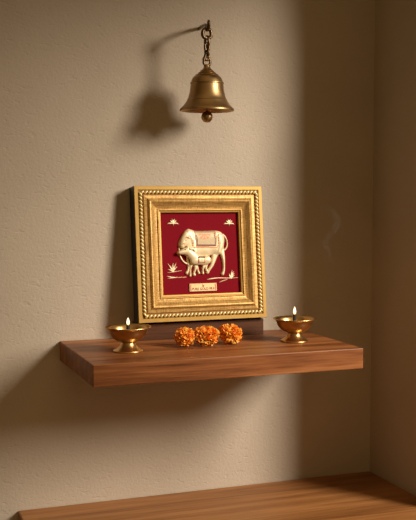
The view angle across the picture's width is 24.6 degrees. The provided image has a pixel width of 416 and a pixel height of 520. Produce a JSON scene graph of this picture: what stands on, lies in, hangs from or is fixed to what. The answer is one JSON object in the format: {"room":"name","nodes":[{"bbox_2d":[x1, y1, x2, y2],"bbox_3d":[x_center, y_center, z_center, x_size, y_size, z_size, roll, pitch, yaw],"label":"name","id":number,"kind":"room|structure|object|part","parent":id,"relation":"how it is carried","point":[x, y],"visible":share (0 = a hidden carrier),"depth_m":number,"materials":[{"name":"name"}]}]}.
{"room":"home prayer room","nodes":[
{"label":"home prayer room","id":0,"kind":"room"},
{"bbox_2d":[0,0,374,519],"bbox_3d":[-0.957,-0.198,1.447,2.956,2.795,0.120,-1,4,-20],"label":"wall","id":1,"kind":"structure","parent":0,"point":[93,93],"depth_m":1.72,"materials":[{"name":"paint"}]},
{"bbox_2d":[197,20,210,31],"bbox_3d":[-0.007,-0.404,1.670,0.010,0.022,0.098,-1,4,-11],"label":"wall hook","id":2,"kind":"object","parent":1,"relation":"attached to","point":[208,24],"visible":0.98,"depth_m":1.63,"materials":[{"name":"brown metal"}]},
{"bbox_2d":[201,27,212,61],"bbox_3d":[-0.002,-0.369,1.636,0.022,0.058,0.011,-1,4,-20],"label":"chain","id":3,"kind":"object","parent":2,"relation":"hanging from","point":[206,38],"visible":1,"depth_m":1.63,"materials":[{"name":"brown metal"}]},
{"bbox_2d":[180,56,233,122],"bbox_3d":[-0.002,-0.293,1.642,0.094,0.114,0.094,-1,4,-20],"label":"bell","id":4,"kind":"object","parent":3,"relation":"hanging from","point":[206,96],"visible":1,"depth_m":1.62,"materials":[{"name":"gold metal"}]},
{"bbox_2d":[60,329,362,386],"bbox_3d":[0.000,0.161,1.625,0.458,0.034,0.250,-1,4,-20],"label":"floating shelf","id":5,"kind":"object","parent":1,"relation":"attached to","point":[95,361],"visible":0.86,"depth_m":1.53,"materials":[{"name":"brown wood"}]},
{"bbox_2d":[105,318,150,353],"bbox_3d":[-0.130,0.121,1.552,0.076,0.056,0.076,-1,4,-20],"label":"oil lamp","id":6,"kind":"object","parent":5,"relation":"on","point":[128,333],"visible":1,"depth_m":1.54,"materials":[{"name":"gold metal"}]},
{"bbox_2d":[174,327,194,346],"bbox_3d":[-0.040,0.128,1.599,0.038,0.034,0.037,-1,4,-20],"label":"marigold","id":7,"kind":"object","parent":5,"relation":"on","point":[184,336],"visible":1,"depth_m":1.59,"materials":[{"name":"orange plant"}]},
{"bbox_2d":[132,318,262,340],"bbox_3d":[-0.017,0.122,1.725,0.236,0.029,0.046,-1,4,-20],"label":"block","id":8,"kind":"object","parent":5,"relation":"on","point":[249,326],"visible":0.56,"depth_m":1.70,"materials":[{"name":"brown wood"}]},
{"bbox_2d":[129,186,266,322],"bbox_3d":[-0.015,-0.012,1.708,0.241,0.240,0.060,-1,4,-20],"label":"picture frame","id":9,"kind":"object","parent":8,"relation":"on","point":[198,251],"visible":1,"depth_m":1.70,"materials":[{"name":"gold wood"}]},
{"bbox_3d":[-0.014,-0.012,1.705,0.153,0.150,0.004,-1,-3,-20],"label":"panel","id":10,"kind":"part","parent":9,"relation":"part of","materials":[{"name":"red fabric"}]},
{"bbox_2d":[194,325,219,345],"bbox_3d":[-0.003,0.127,1.609,0.049,0.035,0.038,-1,4,-20],"label":"marigold","id":11,"kind":"object","parent":5,"relation":"on","point":[204,335],"visible":1,"depth_m":1.60,"materials":[{"name":"orange plant"}]},
{"bbox_2d":[218,323,242,343],"bbox_3d":[0.038,0.125,1.627,0.045,0.036,0.039,-1,4,-20],"label":"marigold","id":12,"kind":"object","parent":5,"relation":"on","point":[232,334],"visible":1,"depth_m":1.62,"materials":[{"name":"orange plant"}]},
{"bbox_2d":[273,307,315,342],"bbox_3d":[0.150,0.111,1.658,0.076,0.061,0.076,-1,4,-20],"label":"oil lamp","id":13,"kind":"object","parent":5,"relation":"on","point":[294,324],"visible":1,"depth_m":1.64,"materials":[{"name":"gold metal"}]},
{"bbox_2d":[370,0,415,495],"bbox_3d":[0.799,-0.150,0.750,0.140,2.795,2.400,-1,4,-20],"label":"wall","id":14,"kind":"structure","parent":0,"point":[393,315],"depth_m":1.78,"materials":[{"name":"paint"}]},
{"bbox_3d":[-0.543,1.299,0.420,2.956,0.050,2.520,-1,4,-20],"label":"floor","id":15,"kind":"structure","parent":0,"visible":0},
{"bbox_2d":[18,471,415,519],"bbox_3d":[0.078,0.817,1.576,0.691,0.753,0.480,-1,4,-20],"label":"wooden table","id":16,"kind":"object","parent":15,"relation":"on","point":[360,495],"visible":1,"depth_m":1.68,"materials":[{"name":"brown wood"}]}
]}

